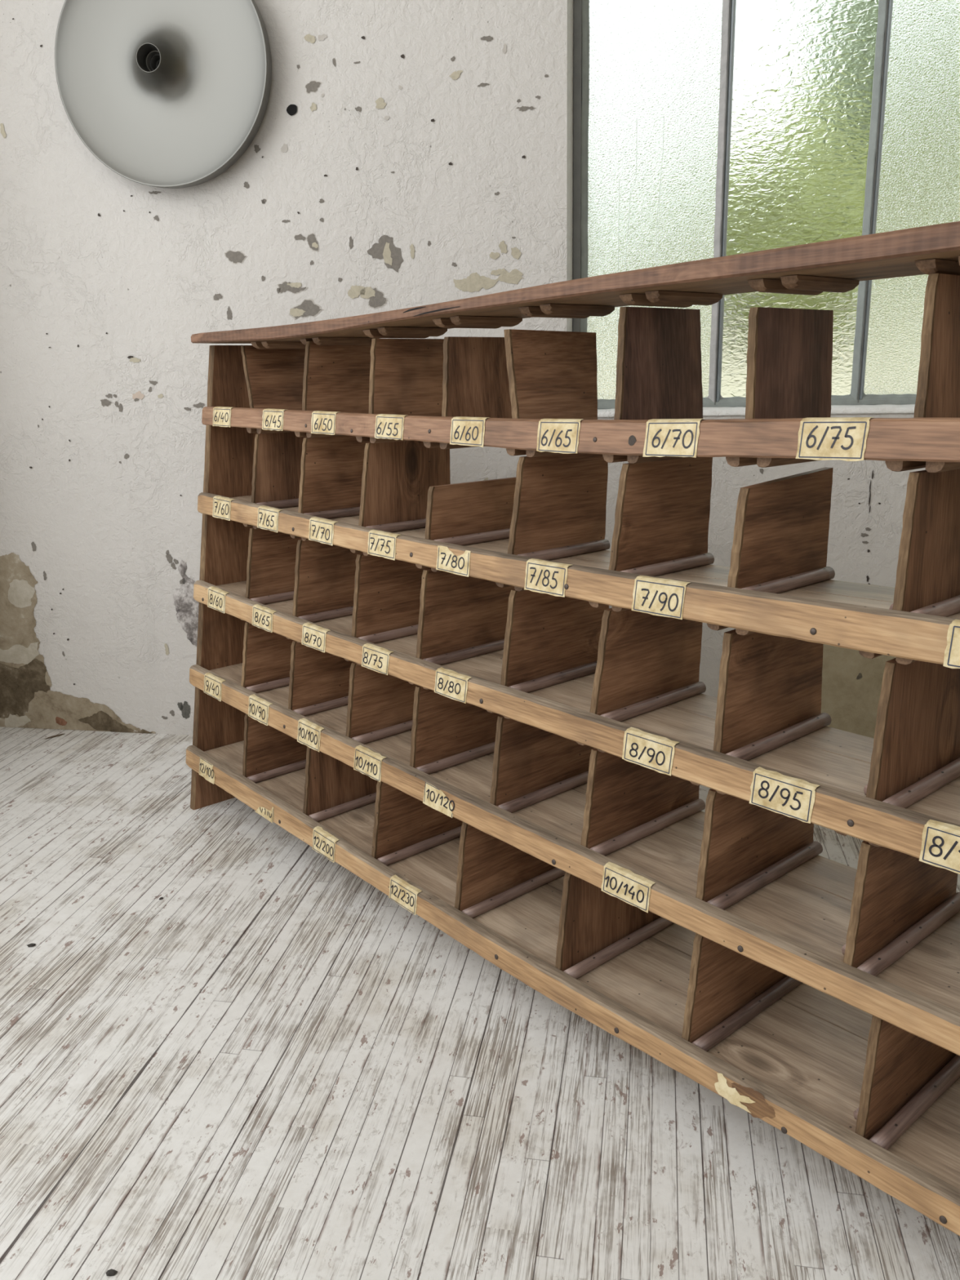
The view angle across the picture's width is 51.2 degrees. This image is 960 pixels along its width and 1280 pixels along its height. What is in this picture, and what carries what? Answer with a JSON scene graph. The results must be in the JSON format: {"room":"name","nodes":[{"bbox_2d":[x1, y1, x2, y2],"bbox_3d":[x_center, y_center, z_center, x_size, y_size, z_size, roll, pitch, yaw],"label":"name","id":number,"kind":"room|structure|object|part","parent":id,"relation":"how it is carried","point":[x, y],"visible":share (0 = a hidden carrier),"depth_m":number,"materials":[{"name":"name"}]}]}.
{"room":"old workshop","nodes":[
{"label":"old workshop","id":0,"kind":"room"},
{"bbox_2d":[0,0,925,738],"bbox_3d":[0.482,-1.190,2.148,3.728,3.024,0.262,1,15,10],"label":"wall","id":1,"kind":"structure","parent":0,"point":[402,153],"depth_m":2.29,"materials":[{"name":"paint"}]},
{"bbox_2d":[54,0,271,188],"bbox_3d":[-0.691,-1.241,2.159,0.489,0.489,0.100,1,15,10],"label":"wall lamp","id":2,"kind":"object","parent":1,"relation":"attached to","point":[166,94],"visible":1,"depth_m":2.18,"materials":[{"name":"metal"}]},
{"bbox_2d":[136,43,160,72],"bbox_3d":[-0.694,-1.237,2.145,0.056,0.056,0.070,1,15,10],"label":"socket","id":3,"kind":"object","parent":2,"relation":"attached to","point":[148,55],"depth_m":2.14,"materials":[{"name":"metal"}]},
{"bbox_2d":[145,48,159,71],"bbox_3d":[-0.691,-1.241,2.157,0.052,0.052,0.029,1,15,10],"label":"bulb socket","id":4,"kind":"object","parent":2,"relation":"attached to","point":[152,55],"depth_m":2.15,"materials":[{"name":"black metal"}]},
{"bbox_2d":[597,404,915,417],"bbox_3d":[1.119,-0.492,2.113,1.868,0.018,0.065,1,15,10],"label":"window sill","id":5,"kind":"structure","parent":1,"relation":"attached to","point":[881,408],"depth_m":2.15,"materials":[{"name":"white paint"}]},
{"bbox_2d":[573,0,959,408],"bbox_3d":[1.111,-1.344,1.918,1.858,1.734,0.033,1,15,10],"label":"window","id":6,"kind":"structure","parent":1,"relation":"in","point":[703,129],"depth_m":2.11,"materials":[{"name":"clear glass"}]},
{"bbox_3d":[0.367,-1.362,2.059,0.288,1.701,0.004,1,15,10],"label":"glass pane","id":7,"kind":"part","parent":6,"relation":"part of","materials":[{"name":"white"}]},
{"bbox_3d":[0.660,-1.355,2.008,0.302,1.701,0.004,1,15,10],"label":"glass pane","id":8,"kind":"part","parent":6,"relation":"part of","materials":[{"name":"white"}]},
{"bbox_3d":[0.960,-1.347,1.956,0.302,1.701,0.004,1,15,10],"label":"glass pane","id":9,"kind":"part","parent":6,"relation":"part of","materials":[{"name":"white"}]},
{"bbox_2d":[0,726,959,1279],"bbox_3d":[-0.022,0.941,0.082,3.905,0.060,5.460,1,15,10],"label":"floor","id":10,"kind":"structure","parent":0,"point":[268,1066],"depth_m":1.29,"materials":[{"name":"white wood"}]},
{"bbox_2d":[26,943,35,946],"bbox_3d":[-0.743,0.505,1.657,0.013,0.004,0.008,-1,15,1],"label":"crumb","id":11,"kind":"object","parent":10,"relation":"on","point":[29,944],"visible":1,"depth_m":1.66,"materials":[{"name":"grey"}]},
{"bbox_2d":[43,733,63,739],"bbox_3d":[-1.119,0.253,2.634,0.058,0.004,0.007,-15,20,-41],"label":"wood splinter","id":12,"kind":"object","parent":10,"relation":"on","point":[55,735],"visible":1,"depth_m":2.63,"materials":[{"name":"grey wood"}]},
{"bbox_2d":[106,1268,117,1275],"bbox_3d":[-0.384,0.660,1.045,0.012,0.004,0.006,-4,15,-11],"label":"crumb","id":13,"kind":"object","parent":10,"relation":"on","point":[111,1272],"visible":1,"depth_m":1.04,"materials":[{"name":"grey stone"}]},
{"bbox_2d":[186,221,959,1235],"bbox_3d":[0.152,0.033,1.366,0.293,1.028,2.104,-14,19,-39],"label":"rack","id":14,"kind":"object","parent":10,"relation":"on","point":[433,685],"visible":1,"depth_m":1.30,"materials":[{"name":"brown wood"}]},
{"bbox_3d":[-0.527,-0.124,2.131,0.276,0.966,0.036,-14,19,-39],"label":"panel","id":15,"kind":"part","parent":14,"relation":"part of","materials":[{"name":"brown wood"}]},
{"bbox_3d":[-0.374,0.079,2.037,0.222,0.014,0.018,-14,19,-39],"label":"guide rod","id":16,"kind":"part","parent":14,"relation":"part of","materials":[{"name":"brown wood"}]},
{"bbox_3d":[-0.367,-0.091,1.998,0.198,0.014,0.018,-14,19,-39],"label":"guide rod","id":17,"kind":"part","parent":14,"relation":"part of","materials":[{"name":"brown wood"}]},
{"bbox_3d":[-0.364,0.255,2.059,0.247,0.014,0.018,-14,19,-39],"label":"guide rod","id":18,"kind":"part","parent":14,"relation":"part of","materials":[{"name":"brown wood"}]},
{"bbox_3d":[-0.356,-0.269,1.954,0.174,0.014,0.018,-14,19,-39],"label":"guide rod","id":19,"kind":"part","parent":14,"relation":"part of","materials":[{"name":"brown wood"}]},
{"bbox_3d":[-0.255,0.115,1.905,0.222,0.014,0.018,-14,19,-39],"label":"guide rod","id":20,"kind":"part","parent":14,"relation":"part of","materials":[{"name":"brown wood"}]},
{"bbox_3d":[-0.250,-0.054,1.869,0.199,0.014,0.018,-14,19,-39],"label":"guide rod","id":21,"kind":"part","parent":14,"relation":"part of","materials":[{"name":"brown wood"}]},
{"bbox_3d":[-0.244,-0.234,1.829,0.174,0.014,0.018,-14,19,-39],"label":"guide rod","id":22,"kind":"part","parent":14,"relation":"part of","materials":[{"name":"brown wood"}]},
{"bbox_3d":[-0.213,0.301,1.891,0.248,0.014,0.018,-14,19,-39],"label":"guide rod","id":23,"kind":"part","parent":14,"relation":"part of","materials":[{"name":"brown wood"}]},
{"bbox_3d":[-0.130,0.151,1.765,0.223,0.014,0.018,-14,19,-39],"label":"guide rod","id":24,"kind":"part","parent":14,"relation":"part of","materials":[{"name":"brown wood"}]},
{"bbox_3d":[-0.124,-0.016,1.729,0.201,0.014,0.018,-14,19,-39],"label":"guide rod","id":25,"kind":"part","parent":14,"relation":"part of","materials":[{"name":"brown wood"}]},
{"bbox_3d":[-0.118,-0.195,1.689,0.176,0.014,0.018,-14,19,-39],"label":"guide rod","id":26,"kind":"part","parent":14,"relation":"part of","materials":[{"name":"brown wood"}]},
{"bbox_3d":[-0.073,0.345,1.734,0.247,0.014,0.018,-14,19,-39],"label":"guide rod","id":27,"kind":"part","parent":14,"relation":"part of","materials":[{"name":"brown wood"}]},
{"bbox_3d":[-0.012,0.185,1.634,0.224,0.014,0.018,-14,19,-39],"label":"guide rod","id":28,"kind":"part","parent":14,"relation":"part of","materials":[{"name":"brown wood"}]},
{"bbox_3d":[-0.009,0.017,1.599,0.200,0.014,0.018,-14,19,-39],"label":"guide rod","id":29,"kind":"part","parent":14,"relation":"part of","materials":[{"name":"brown wood"}]},
{"bbox_3d":[-0.001,-0.160,1.558,0.175,0.014,0.018,-14,19,-39],"label":"guide rod","id":30,"kind":"part","parent":14,"relation":"part of","materials":[{"name":"brown wood"}]},
{"bbox_3d":[0.070,0.388,1.574,0.248,0.014,0.018,-14,19,-39],"label":"guide rod","id":31,"kind":"part","parent":14,"relation":"part of","materials":[{"name":"brown wood"}]},
{"bbox_3d":[0.113,0.221,1.494,0.224,0.014,0.018,-14,19,-39],"label":"guide rod","id":32,"kind":"part","parent":14,"relation":"part of","materials":[{"name":"brown wood"}]},
{"bbox_3d":[0.119,0.053,1.457,0.200,0.014,0.018,-14,19,-39],"label":"guide rod","id":33,"kind":"part","parent":14,"relation":"part of","materials":[{"name":"brown wood"}]},
{"bbox_3d":[0.119,-0.126,1.424,0.176,0.014,0.018,-14,19,-39],"label":"guide rod","id":34,"kind":"part","parent":14,"relation":"part of","materials":[{"name":"brown wood"}]},
{"bbox_3d":[0.050,0.435,1.393,0.026,0.061,2.057,-14,19,-39],"label":"rail","id":35,"kind":"part","parent":14,"relation":"part of","materials":[{"name":"brown wood"}]},
{"bbox_3d":[0.066,0.262,1.362,0.024,0.048,2.053,-14,19,-39],"label":"rail","id":36,"kind":"part","parent":14,"relation":"part of","materials":[{"name":"brown wood"}]},
{"bbox_3d":[0.082,0.088,1.329,0.025,0.054,2.046,-14,19,-39],"label":"rail","id":37,"kind":"part","parent":14,"relation":"part of","materials":[{"name":"brown wood"}]},
{"bbox_3d":[0.099,-0.091,1.296,0.026,0.061,2.041,-14,19,-39],"label":"rail","id":38,"kind":"part","parent":14,"relation":"part of","materials":[{"name":"brown wood"}]},
{"bbox_3d":[0.116,-0.268,1.263,0.026,0.060,2.034,-14,19,-39],"label":"rail","id":39,"kind":"part","parent":14,"relation":"part of","materials":[{"name":"brown wood"}]},
{"bbox_3d":[0.210,0.426,1.418,0.248,0.014,0.018,-14,19,-39],"label":"guide rod","id":40,"kind":"part","parent":14,"relation":"part of","materials":[{"name":"brown wood"}]},
{"bbox_3d":[0.231,0.255,1.363,0.225,0.014,0.018,-14,19,-39],"label":"guide rod","id":41,"kind":"part","parent":14,"relation":"part of","materials":[{"name":"brown wood"}]},
{"bbox_3d":[0.232,0.083,1.331,0.201,0.014,0.018,-14,19,-39],"label":"guide rod","id":42,"kind":"part","parent":14,"relation":"part of","materials":[{"name":"brown wood"}]},
{"bbox_3d":[0.241,-0.094,1.287,0.175,0.014,0.018,-14,19,-39],"label":"guide rod","id":43,"kind":"part","parent":14,"relation":"part of","materials":[{"name":"brown wood"}]},
{"bbox_3d":[0.350,0.460,1.262,0.248,0.014,0.018,-14,19,-39],"label":"guide rod","id":44,"kind":"part","parent":14,"relation":"part of","materials":[{"name":"brown wood"}]},
{"bbox_3d":[0.352,0.288,1.228,0.225,0.014,0.018,-14,19,-39],"label":"guide rod","id":45,"kind":"part","parent":14,"relation":"part of","materials":[{"name":"brown wood"}]},
{"bbox_3d":[0.357,0.116,1.191,0.201,0.014,0.018,-14,19,-39],"label":"guide rod","id":46,"kind":"part","parent":14,"relation":"part of","materials":[{"name":"brown wood"}]},
{"bbox_3d":[0.356,-0.066,1.157,0.174,0.014,0.018,-14,19,-39],"label":"guide rod","id":47,"kind":"part","parent":14,"relation":"part of","materials":[{"name":"brown wood"}]},
{"bbox_3d":[0.464,0.312,1.123,0.193,0.014,0.018,-14,19,-39],"label":"guide rod","id":48,"kind":"part","parent":14,"relation":"part of","materials":[{"name":"brown wood"}]},
{"bbox_3d":[0.485,0.485,1.130,0.216,0.014,0.018,-14,19,-39],"label":"guide rod","id":49,"kind":"part","parent":14,"relation":"part of","materials":[{"name":"brown wood"}]},
{"bbox_3d":[0.468,0.140,1.087,0.170,0.014,0.018,-14,19,-39],"label":"guide rod","id":50,"kind":"part","parent":14,"relation":"part of","materials":[{"name":"brown wood"}]},
{"bbox_3d":[0.474,0.320,1.091,0.224,0.014,0.018,-14,19,-39],"label":"guide rod","id":51,"kind":"part","parent":14,"relation":"part of","materials":[{"name":"brown wood"}]},
{"bbox_3d":[0.496,0.492,1.097,0.247,0.014,0.018,-14,19,-39],"label":"guide rod","id":52,"kind":"part","parent":14,"relation":"part of","materials":[{"name":"brown wood"}]},
{"bbox_3d":[0.478,0.148,1.054,0.200,0.014,0.018,-14,19,-39],"label":"guide rod","id":53,"kind":"part","parent":14,"relation":"part of","materials":[{"name":"brown wood"}]},
{"bbox_3d":[0.482,-0.036,1.016,0.174,0.014,0.018,-14,19,-39],"label":"guide rod","id":54,"kind":"part","parent":14,"relation":"part of","materials":[{"name":"brown wood"}]}
]}

